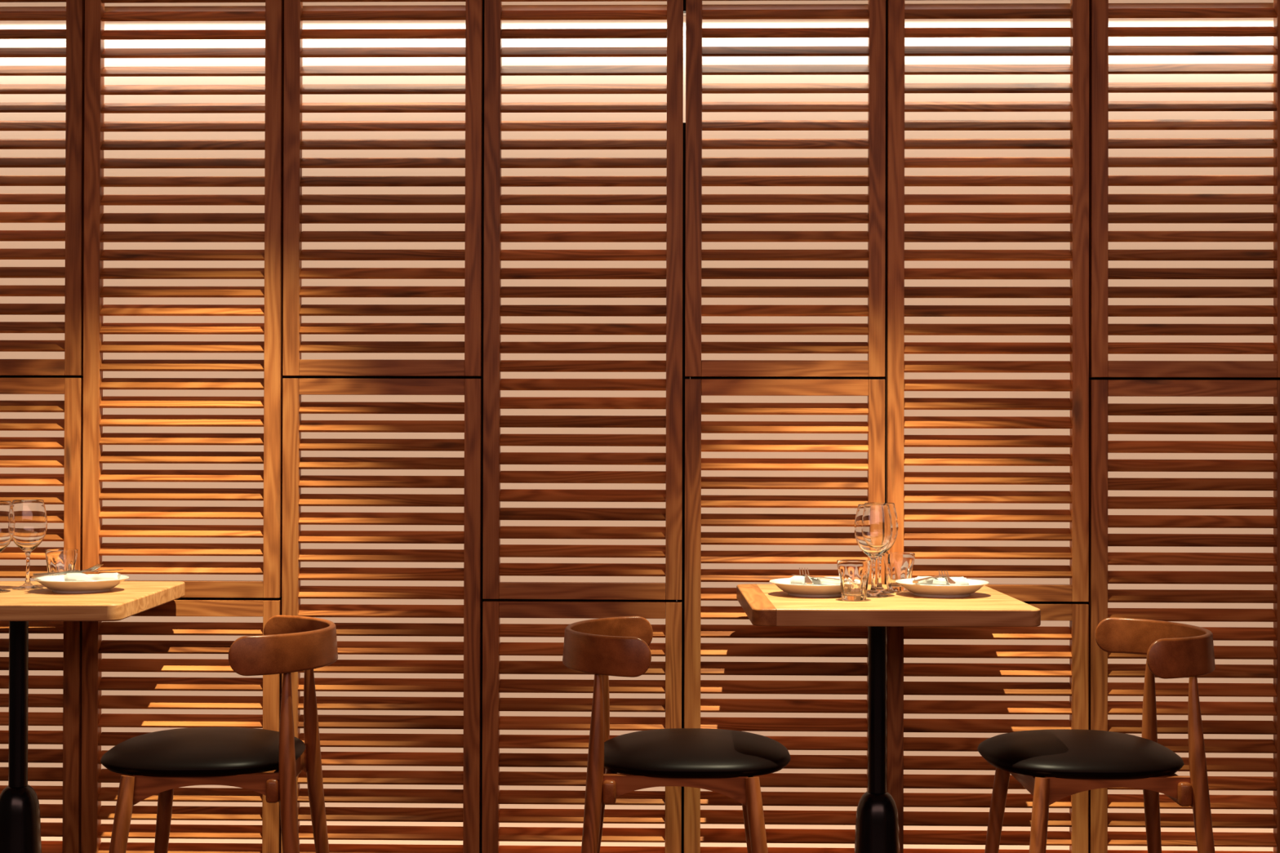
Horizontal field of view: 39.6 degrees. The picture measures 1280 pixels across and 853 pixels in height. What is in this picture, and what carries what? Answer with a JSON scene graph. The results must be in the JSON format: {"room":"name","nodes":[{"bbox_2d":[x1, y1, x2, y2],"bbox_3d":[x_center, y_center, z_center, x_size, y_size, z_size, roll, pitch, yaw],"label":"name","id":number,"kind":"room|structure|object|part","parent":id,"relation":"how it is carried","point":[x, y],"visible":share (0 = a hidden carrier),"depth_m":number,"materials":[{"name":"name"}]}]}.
{"room":"restaurant dining room","nodes":[
{"label":"restaurant dining room","id":0,"kind":"room"},
{"bbox_2d":[0,0,1273,852],"bbox_3d":[0.107,-0.261,4.555,6.800,2.800,0.001,0,0,1],"label":"wall","id":1,"kind":"structure","parent":0,"point":[1113,22],"depth_m":4.56,"materials":[{"name":"white paint"}]},
{"bbox_2d":[0,2,1273,16],"bbox_3d":[-0.142,-1.060,4.533,4.700,0.014,0.064,0,0,1],"label":"strip light","id":2,"kind":"object","parent":1,"relation":"attached to","point":[1245,5],"visible":0.5,"depth_m":4.50,"materials":[{"name":"silver metal"}]},
{"bbox_3d":[0.032,1.151,1.493,6.800,0.060,6.160,0,0,1],"label":"floor","id":3,"kind":"structure","parent":0,"visible":0},
{"bbox_2d":[0,377,83,852],"bbox_3d":[-1.651,0.504,4.475,0.496,1.253,0.036,0,0,1],"label":"panel","id":4,"kind":"object","parent":3,"relation":"on","point":[70,700],"visible":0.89,"depth_m":4.46,"materials":[{"name":"brown wood"}]},
{"bbox_3d":[-1.650,-0.102,4.476,0.414,0.040,0.030,0,0,1],"label":"rail","id":5,"kind":"part","parent":4,"relation":"part of","materials":[{"name":"brown wood"}]},
{"bbox_2d":[0,375,79,377],"bbox_3d":[-1.649,-0.125,4.495,0.470,0.024,0.010,0,0,1],"label":"trim","id":6,"kind":"structure","parent":4,"relation":"attached to","point":[1,376],"depth_m":4.49,"materials":[{"name":"black paint"}]},
{"bbox_2d":[0,0,84,375],"bbox_3d":[-1.648,-0.847,4.483,0.496,1.437,0.036,0,0,1],"label":"panel","id":7,"kind":"object","parent":4,"relation":"on","point":[73,144],"visible":1,"depth_m":4.46,"materials":[{"name":"brown wood"}]},
{"bbox_3d":[-1.650,-0.149,4.476,0.414,0.040,0.030,0,0,1],"label":"rail","id":8,"kind":"part","parent":7,"relation":"part of","materials":[{"name":"brown wood"}]},
{"bbox_2d":[0,581,185,852],"bbox_3d":[-1.440,0.758,4.116,0.630,0.750,0.616,0,0,-1],"label":"dining table","id":9,"kind":"object","parent":3,"relation":"on","point":[20,808],"visible":1,"depth_m":4.08,"materials":[{"name":"brown wood"}]},
{"bbox_2d":[0,500,15,592],"bbox_3d":[-1.494,0.278,4.118,0.087,0.209,0.087,0,0,1],"label":"wine glass","id":10,"kind":"object","parent":9,"relation":"on","point":[7,525],"visible":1,"depth_m":4.10,"materials":[{"name":"clear glass"}]},
{"bbox_2d":[12,499,47,590],"bbox_3d":[-1.445,0.279,4.198,0.087,0.209,0.087,0,0,1],"label":"wine glass","id":11,"kind":"object","parent":9,"relation":"on","point":[30,515],"visible":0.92,"depth_m":4.17,"materials":[{"name":"clear glass"}]},
{"bbox_2d":[44,548,77,575],"bbox_3d":[-1.387,0.340,4.261,0.075,0.088,0.075,0,0,-33],"label":"water tumbler","id":12,"kind":"object","parent":9,"relation":"on","point":[57,560],"visible":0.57,"depth_m":4.23,"materials":[{"name":"clear glass"}]},
{"bbox_2d":[33,573,128,593],"bbox_3d":[-1.303,0.368,4.148,0.214,0.031,0.214,0,0,1],"label":"dinner plate","id":13,"kind":"object","parent":9,"relation":"on","point":[57,584],"visible":0.88,"depth_m":4.08,"materials":[{"name":"grey ceramic"}]},
{"bbox_2d":[31,564,103,577],"bbox_3d":[-1.336,0.337,4.150,0.024,0.021,0.193,0,0,33],"label":"fork","id":14,"kind":"object","parent":13,"relation":"on","point":[92,568],"visible":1,"depth_m":4.16,"materials":[{"name":"silver metal"}]},
{"bbox_2d":[63,573,120,581],"bbox_3d":[-1.286,0.355,4.177,0.126,0.026,0.084,0,0,-15],"label":"napkin","id":15,"kind":"object","parent":13,"relation":"on","point":[69,576],"visible":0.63,"depth_m":4.15,"materials":[{"name":"grey fabric"}]},
{"bbox_2d":[32,568,123,576],"bbox_3d":[-1.314,0.341,4.159,0.202,0.006,0.019,-2,1,-23],"label":"knife","id":16,"kind":"object","parent":15,"relation":"on","point":[73,571],"visible":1,"depth_m":4.15,"materials":[{"name":"silver metal"}]},
{"bbox_2d":[80,599,281,852],"bbox_3d":[-1.149,0.783,4.461,0.496,0.697,0.036,0,0,1],"label":"panel","id":17,"kind":"object","parent":3,"relation":"on","point":[92,830],"visible":0.64,"depth_m":4.45,"materials":[{"name":"brown wood"}]},
{"bbox_2d":[82,0,284,598],"bbox_3d":[-1.146,-0.568,4.470,0.496,1.992,0.036,0,0,1],"label":"panel","id":18,"kind":"object","parent":17,"relation":"on","point":[94,457],"visible":0.92,"depth_m":4.46,"materials":[{"name":"brown wood"}]},
{"bbox_3d":[-1.149,0.408,4.461,0.414,0.040,0.030,0,0,1],"label":"rail","id":19,"kind":"part","parent":18,"relation":"part of","materials":[{"name":"brown wood"}]},
{"bbox_3d":[-1.149,0.455,4.460,0.414,0.040,0.030,0,0,1],"label":"rail","id":20,"kind":"part","parent":17,"relation":"part of","materials":[{"name":"brown wood"}]},
{"bbox_2d":[177,597,276,599],"bbox_3d":[-1.148,0.431,4.481,0.470,0.024,0.010,0,0,1],"label":"trim","id":21,"kind":"structure","parent":17,"relation":"attached to","point":[180,597],"depth_m":4.47,"materials":[{"name":"black paint"}]},
{"bbox_2d":[100,614,337,852],"bbox_3d":[-0.916,0.785,3.897,0.498,0.700,0.525,0,0,-3],"label":"dining chair","id":22,"kind":"object","parent":3,"relation":"on","point":[160,762],"visible":1,"depth_m":3.73,"materials":[{"name":"brown wood"}]},
{"bbox_3d":[-1.080,0.928,3.664,0.035,0.409,0.096,0,0,33],"label":"leg","id":23,"kind":"part","parent":22,"relation":"part of","materials":[{"name":"brown wood"}]},
{"bbox_3d":[-1.101,0.931,4.112,0.035,0.409,0.096,0,0,-38],"label":"leg","id":24,"kind":"part","parent":22,"relation":"part of","materials":[{"name":"brown wood"}]},
{"bbox_2d":[100,727,306,777],"bbox_3d":[-0.952,0.703,3.896,0.425,0.068,0.425,0,0,-3],"label":"seat cushion","id":25,"kind":"object","parent":22,"relation":"on","point":[191,752],"depth_m":3.74,"materials":[{"name":"black leather"}]},
{"bbox_3d":[-0.902,0.758,3.719,0.308,0.063,0.019,0,0,-4],"label":"rail","id":26,"kind":"part","parent":22,"relation":"part of","materials":[{"name":"brown wood"}]},
{"bbox_3d":[-0.764,0.477,3.906,0.197,0.082,0.458,0,0,-3],"label":"backrest","id":27,"kind":"part","parent":22,"relation":"part of","materials":[{"name":"brown wood"}]},
{"bbox_3d":[-0.776,0.762,3.904,0.027,0.049,0.406,0,0,-3],"label":"cross rail","id":28,"kind":"part","parent":22,"relation":"part of","materials":[{"name":"brown wood"}]},
{"bbox_3d":[-0.726,0.821,3.700,0.037,0.627,0.103,0,0,-35],"label":"leg","id":29,"kind":"part","parent":22,"relation":"part of","materials":[{"name":"brown wood"}]},
{"bbox_3d":[-0.919,0.760,4.076,0.308,0.063,0.019,0,0,-2],"label":"rail","id":30,"kind":"part","parent":22,"relation":"part of","materials":[{"name":"brown wood"}]},
{"bbox_3d":[-0.745,0.823,4.111,0.037,0.627,0.103,0,0,29],"label":"leg","id":31,"kind":"part","parent":22,"relation":"part of","materials":[{"name":"brown wood"}]},
{"bbox_2d":[276,108,290,599],"bbox_3d":[-0.895,-0.224,4.486,0.032,2.720,0.025,0,0,1],"label":"trim","id":32,"kind":"structure","parent":3,"relation":"on","point":[283,376],"depth_m":4.47,"materials":[{"name":"black paint"}]},
{"bbox_2d":[280,377,481,852],"bbox_3d":[-0.646,0.507,4.451,0.496,1.253,0.036,0,0,1],"label":"panel","id":33,"kind":"object","parent":3,"relation":"on","point":[293,407],"visible":0.88,"depth_m":4.44,"materials":[{"name":"brown wood"}]},
{"bbox_3d":[-0.645,-0.100,4.452,0.414,0.040,0.030,0,0,1],"label":"rail","id":34,"kind":"part","parent":33,"relation":"part of","materials":[{"name":"brown wood"}]},
{"bbox_2d":[282,0,483,376],"bbox_3d":[-0.643,-0.845,4.460,0.496,1.437,0.036,0,0,1],"label":"panel","id":35,"kind":"object","parent":33,"relation":"on","point":[293,365],"visible":1,"depth_m":4.45,"materials":[{"name":"brown wood"}]},
{"bbox_3d":[-0.645,-0.147,4.452,0.414,0.040,0.030,0,0,1],"label":"rail","id":36,"kind":"part","parent":35,"relation":"part of","materials":[{"name":"brown wood"}]},
{"bbox_2d":[290,376,476,378],"bbox_3d":[-0.644,-0.123,4.472,0.470,0.024,0.010,0,0,1],"label":"trim","id":37,"kind":"structure","parent":33,"relation":"attached to","point":[291,377],"depth_m":4.47,"materials":[{"name":"black paint"}]},
{"bbox_2d":[476,0,488,852],"bbox_3d":[-0.393,-0.222,4.474,0.032,2.720,0.025,0,0,1],"label":"trim","id":38,"kind":"structure","parent":3,"relation":"on","point":[482,376],"depth_m":4.46,"materials":[{"name":"black paint"}]},
{"bbox_2d":[481,600,681,852],"bbox_3d":[-0.144,0.786,4.438,0.496,0.697,0.036,0,0,1],"label":"panel","id":39,"kind":"object","parent":3,"relation":"on","point":[492,815],"visible":0.84,"depth_m":4.43,"materials":[{"name":"brown wood"}]},
{"bbox_3d":[-0.144,0.457,4.437,0.414,0.040,0.030,0,0,1],"label":"rail","id":40,"kind":"part","parent":39,"relation":"part of","materials":[{"name":"brown wood"}]},
{"bbox_2d":[482,0,683,599],"bbox_3d":[-0.141,-0.566,4.446,0.496,1.992,0.036,0,0,1],"label":"panel","id":41,"kind":"object","parent":39,"relation":"on","point":[494,33],"visible":1,"depth_m":4.43,"materials":[{"name":"brown wood"}]},
{"bbox_3d":[-0.144,0.410,4.437,0.414,0.040,0.030,0,0,1],"label":"rail","id":42,"kind":"part","parent":41,"relation":"part of","materials":[{"name":"brown wood"}]},
{"bbox_2d":[488,599,676,601],"bbox_3d":[-0.143,0.434,4.457,0.470,0.024,0.010,0,0,1],"label":"trim","id":43,"kind":"structure","parent":39,"relation":"attached to","point":[489,599],"depth_m":4.45,"materials":[{"name":"black paint"}]},
{"bbox_2d":[562,616,791,852],"bbox_3d":[0.079,0.788,3.896,0.498,0.700,0.525,0,0,1],"label":"dining chair","id":44,"kind":"object","parent":3,"relation":"on","point":[726,762],"visible":1,"depth_m":3.72,"materials":[{"name":"brown wood"}]},
{"bbox_3d":[-0.105,0.822,3.692,0.037,0.627,0.103,0,0,33],"label":"leg","id":45,"kind":"part","parent":44,"relation":"part of","materials":[{"name":"brown wood"}]},
{"bbox_3d":[-0.099,0.825,4.104,0.037,0.627,0.103,0,0,-31],"label":"leg","id":46,"kind":"part","parent":44,"relation":"part of","materials":[{"name":"brown wood"}]},
{"bbox_3d":[-0.071,0.479,3.900,0.197,0.082,0.458,0,0,1],"label":"backrest","id":47,"kind":"part","parent":44,"relation":"part of","materials":[{"name":"brown wood"}]},
{"bbox_3d":[-0.061,0.764,3.898,0.027,0.049,0.406,0,0,1],"label":"cross rail","id":48,"kind":"part","parent":44,"relation":"part of","materials":[{"name":"brown wood"}]},
{"bbox_3d":[0.071,0.761,3.717,0.308,0.063,0.019,0,0,2],"label":"rail","id":49,"kind":"part","parent":44,"relation":"part of","materials":[{"name":"brown wood"}]},
{"bbox_2d":[604,728,791,777],"bbox_3d":[0.116,0.706,3.896,0.425,0.068,0.425,0,0,1],"label":"seat cushion","id":50,"kind":"object","parent":44,"relation":"on","point":[671,753],"depth_m":3.76,"materials":[{"name":"black leather"}]},
{"bbox_3d":[0.256,0.934,4.116,0.035,0.409,0.096,0,0,36],"label":"leg","id":51,"kind":"part","parent":44,"relation":"part of","materials":[{"name":"brown wood"}]},
{"bbox_3d":[0.250,0.932,3.668,0.035,0.409,0.096,0,0,-35],"label":"leg","id":52,"kind":"part","parent":44,"relation":"part of","materials":[{"name":"brown wood"}]},
{"bbox_2d":[676,0,689,852],"bbox_3d":[0.110,-0.221,4.463,0.032,2.720,0.025,0,0,1],"label":"trim","id":53,"kind":"structure","parent":3,"relation":"on","point":[684,1],"depth_m":4.45,"materials":[{"name":"black paint"}]},
{"bbox_2d":[684,378,884,852],"bbox_3d":[0.359,0.509,4.428,0.496,1.253,0.036,0,0,1],"label":"panel","id":54,"kind":"object","parent":3,"relation":"on","point":[874,483],"visible":0.82,"depth_m":4.42,"materials":[{"name":"brown wood"}]},
{"bbox_2d":[690,377,878,379],"bbox_3d":[0.361,-0.120,4.449,0.470,0.024,0.010,0,0,1],"label":"trim","id":55,"kind":"structure","parent":54,"relation":"attached to","point":[744,378],"depth_m":4.44,"materials":[{"name":"black paint"}]},
{"bbox_3d":[0.360,-0.097,4.429,0.414,0.040,0.030,0,0,1],"label":"rail","id":56,"kind":"part","parent":54,"relation":"part of","materials":[{"name":"brown wood"}]},
{"bbox_2d":[684,0,885,377],"bbox_3d":[0.362,-0.842,4.436,0.496,1.437,0.036,0,0,1],"label":"panel","id":57,"kind":"object","parent":54,"relation":"on","point":[875,69],"visible":1,"depth_m":4.42,"materials":[{"name":"brown wood"}]},
{"bbox_3d":[0.360,-0.144,4.429,0.414,0.040,0.030,0,0,1],"label":"rail","id":58,"kind":"part","parent":57,"relation":"part of","materials":[{"name":"brown wood"}]},
{"bbox_2d":[878,0,887,584],"bbox_3d":[0.612,-0.220,4.451,0.032,2.720,0.025,0,0,1],"label":"trim","id":59,"kind":"structure","parent":3,"relation":"on","point":[885,377],"depth_m":4.44,"materials":[{"name":"black paint"}]},
{"bbox_2d":[736,583,1040,852],"bbox_3d":[0.543,0.763,4.069,0.613,0.750,0.640,0,0,0],"label":"dining table","id":60,"kind":"object","parent":3,"relation":"on","point":[877,820],"visible":0.98,"depth_m":3.94,"materials":[{"name":"brown wood"}]},
{"bbox_2d":[769,577,841,596],"bbox_3d":[0.405,0.372,4.098,0.214,0.031,0.214,0,0,1],"label":"dinner plate","id":61,"kind":"object","parent":60,"relation":"on","point":[800,590],"visible":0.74,"depth_m":4.03,"materials":[{"name":"grey ceramic"}]},
{"bbox_2d":[799,567,813,583],"bbox_3d":[0.383,0.343,4.094,0.024,0.022,0.192,0,0,1],"label":"fork","id":62,"kind":"object","parent":61,"relation":"on","point":[808,580],"visible":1,"depth_m":4.09,"materials":[{"name":"silver metal"}]},
{"bbox_2d":[789,575,839,585],"bbox_3d":[0.410,0.359,4.133,0.126,0.026,0.085,0,0,3],"label":"napkin","id":63,"kind":"object","parent":61,"relation":"on","point":[796,580],"visible":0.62,"depth_m":4.10,"materials":[{"name":"grey fabric"}]},
{"bbox_2d":[791,574,839,582],"bbox_3d":[0.416,0.349,4.095,0.019,0.006,0.202,1,1,-37],"label":"knife","id":64,"kind":"object","parent":61,"relation":"on","point":[818,578],"visible":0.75,"depth_m":4.07,"materials":[{"name":"silver metal"}]},
{"bbox_2d":[836,559,871,600],"bbox_3d":[0.476,0.342,3.958,0.075,0.088,0.075,0,0,27],"label":"water tumbler","id":65,"kind":"object","parent":60,"relation":"on","point":[854,574],"visible":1,"depth_m":3.93,"materials":[{"name":"clear glass"}]},
{"bbox_2d":[853,503,893,597],"bbox_3d":[0.533,0.283,4.058,0.087,0.209,0.087,0,0,1],"label":"wine glass","id":66,"kind":"object","parent":60,"relation":"on","point":[873,529],"visible":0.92,"depth_m":4.03,"materials":[{"name":"clear glass"}]},
{"bbox_2d":[864,502,897,594],"bbox_3d":[0.559,0.283,4.153,0.087,0.209,0.087,0,0,1],"label":"wine glass","id":67,"kind":"object","parent":60,"relation":"on","point":[879,588],"visible":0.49,"depth_m":4.14,"materials":[{"name":"clear glass"}]},
{"bbox_2d":[883,551,915,591],"bbox_3d":[0.613,0.344,4.210,0.075,0.088,0.075,0,0,-26],"label":"water tumbler","id":68,"kind":"object","parent":60,"relation":"on","point":[898,565],"visible":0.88,"depth_m":4.18,"materials":[{"name":"clear glass"}]},
{"bbox_2d":[895,577,989,597],"bbox_3d":[0.696,0.373,4.098,0.214,0.031,0.214,0,0,1],"label":"dinner plate","id":69,"kind":"object","parent":60,"relation":"on","point":[924,590],"visible":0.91,"depth_m":4.03,"materials":[{"name":"grey ceramic"}]},
{"bbox_2d":[912,574,946,583],"bbox_3d":[0.671,0.350,4.099,0.019,0.006,0.202,0,1,29],"label":"knife","id":70,"kind":"object","parent":69,"relation":"on","point":[923,580],"visible":0.99,"depth_m":4.06,"materials":[{"name":"silver metal"}]},
{"bbox_2d":[912,576,969,585],"bbox_3d":[0.696,0.360,4.133,0.126,0.026,0.084,0,0,-3],"label":"napkin","id":71,"kind":"object","parent":69,"relation":"on","point":[962,580],"visible":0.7,"depth_m":4.10,"materials":[{"name":"grey fabric"}]},
{"bbox_2d":[938,570,955,583],"bbox_3d":[0.708,0.347,4.093,0.024,0.013,0.193,0,1,3],"label":"fork","id":72,"kind":"object","parent":71,"relation":"on","point":[949,580],"visible":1,"depth_m":4.08,"materials":[{"name":"silver metal"}]},
{"bbox_2d":[886,603,1088,852],"bbox_3d":[0.860,0.788,4.415,0.496,0.697,0.036,0,0,1],"label":"panel","id":73,"kind":"object","parent":3,"relation":"on","point":[1077,614],"visible":0.65,"depth_m":4.41,"materials":[{"name":"brown wood"}]},
{"bbox_2d":[885,0,1088,601],"bbox_3d":[0.864,-0.563,4.423,0.496,1.992,0.036,0,0,1],"label":"panel","id":74,"kind":"object","parent":73,"relation":"on","point":[1077,514],"visible":0.88,"depth_m":4.41,"materials":[{"name":"brown wood"}]},
{"bbox_3d":[0.861,0.412,4.414,0.414,0.040,0.030,0,0,1],"label":"rail","id":75,"kind":"part","parent":74,"relation":"part of","materials":[{"name":"brown wood"}]},
{"bbox_3d":[0.861,0.460,4.414,0.414,0.040,0.030,0,0,1],"label":"rail","id":76,"kind":"part","parent":73,"relation":"part of","materials":[{"name":"brown wood"}]},
{"bbox_2d":[1023,601,1080,603],"bbox_3d":[0.862,0.436,4.434,0.470,0.024,0.010,0,0,1],"label":"trim","id":77,"kind":"structure","parent":73,"relation":"attached to","point":[1024,602],"depth_m":4.42,"materials":[{"name":"black paint"}]},
{"bbox_2d":[1080,377,1093,729],"bbox_3d":[1.115,-0.219,4.439,0.032,2.720,0.025,0,0,1],"label":"trim","id":78,"kind":"structure","parent":3,"relation":"on","point":[1090,378],"depth_m":4.42,"materials":[{"name":"black paint"}]},
{"bbox_2d":[977,617,1215,852],"bbox_3d":[0.997,0.790,3.895,0.498,0.700,0.525,0,0,1],"label":"dining chair","id":79,"kind":"object","parent":3,"relation":"on","point":[1052,765],"visible":1,"depth_m":3.74,"materials":[{"name":"brown wood"}]},
{"bbox_3d":[0.825,0.936,4.120,0.035,0.409,0.096,0,0,-35],"label":"leg","id":80,"kind":"part","parent":79,"relation":"part of","materials":[{"name":"brown wood"}]},
{"bbox_3d":[0.846,0.763,3.897,0.022,0.044,0.356,0,0,1],"label":"cross rail","id":81,"kind":"part","parent":79,"relation":"part of","materials":[{"name":"brown wood"}]},
{"bbox_3d":[0.819,0.933,3.672,0.035,0.409,0.096,0,0,36],"label":"leg","id":82,"kind":"part","parent":79,"relation":"part of","materials":[{"name":"brown wood"}]},
{"bbox_2d":[977,728,1184,779],"bbox_3d":[0.961,0.708,3.896,0.425,0.068,0.425,0,0,1],"label":"seat cushion","id":83,"kind":"object","parent":79,"relation":"on","point":[1051,753],"depth_m":3.76,"materials":[{"name":"black leather"}]},
{"bbox_3d":[1.000,0.763,3.716,0.308,0.063,0.019,0,0,0],"label":"rail","id":84,"kind":"part","parent":79,"relation":"part of","materials":[{"name":"brown wood"}]},
{"bbox_3d":[1.181,0.828,4.098,0.037,0.627,0.103,0,0,33],"label":"leg","id":85,"kind":"part","parent":79,"relation":"part of","materials":[{"name":"brown wood"}]},
{"bbox_3d":[1.149,0.482,3.894,0.197,0.082,0.458,0,0,1],"label":"backrest","id":86,"kind":"part","parent":79,"relation":"part of","materials":[{"name":"brown wood"}]},
{"bbox_3d":[1.137,0.767,3.893,0.027,0.049,0.406,0,0,1],"label":"cross rail","id":87,"kind":"part","parent":79,"relation":"part of","materials":[{"name":"brown wood"}]},
{"bbox_3d":[1.175,0.826,3.686,0.037,0.627,0.103,0,0,-31],"label":"leg","id":88,"kind":"part","parent":79,"relation":"part of","materials":[{"name":"brown wood"}]},
{"bbox_2d":[1088,379,1279,852],"bbox_3d":[1.364,0.511,4.405,0.496,1.253,0.036,0,0,1],"label":"panel","id":89,"kind":"object","parent":3,"relation":"on","point":[1099,799],"visible":0.8,"depth_m":4.40,"materials":[{"name":"brown wood"}]},
{"bbox_2d":[1088,0,1279,377],"bbox_3d":[1.367,-0.840,4.413,0.496,1.437,0.036,0,0,1],"label":"panel","id":90,"kind":"object","parent":89,"relation":"on","point":[1100,87],"visible":1,"depth_m":4.40,"materials":[{"name":"brown wood"}]},
{"bbox_3d":[1.365,-0.142,4.406,0.414,0.040,0.030,0,0,1],"label":"rail","id":91,"kind":"part","parent":90,"relation":"part of","materials":[{"name":"brown wood"}]},
{"bbox_2d":[1093,377,1279,380],"bbox_3d":[1.366,-0.118,4.425,0.470,0.024,0.010,0,0,1],"label":"trim","id":92,"kind":"structure","parent":89,"relation":"attached to","point":[1095,378],"depth_m":4.42,"materials":[{"name":"black paint"}]},
{"bbox_3d":[1.365,-0.095,4.405,0.414,0.040,0.030,0,0,1],"label":"rail","id":93,"kind":"part","parent":89,"relation":"part of","materials":[{"name":"brown wood"}]}
]}

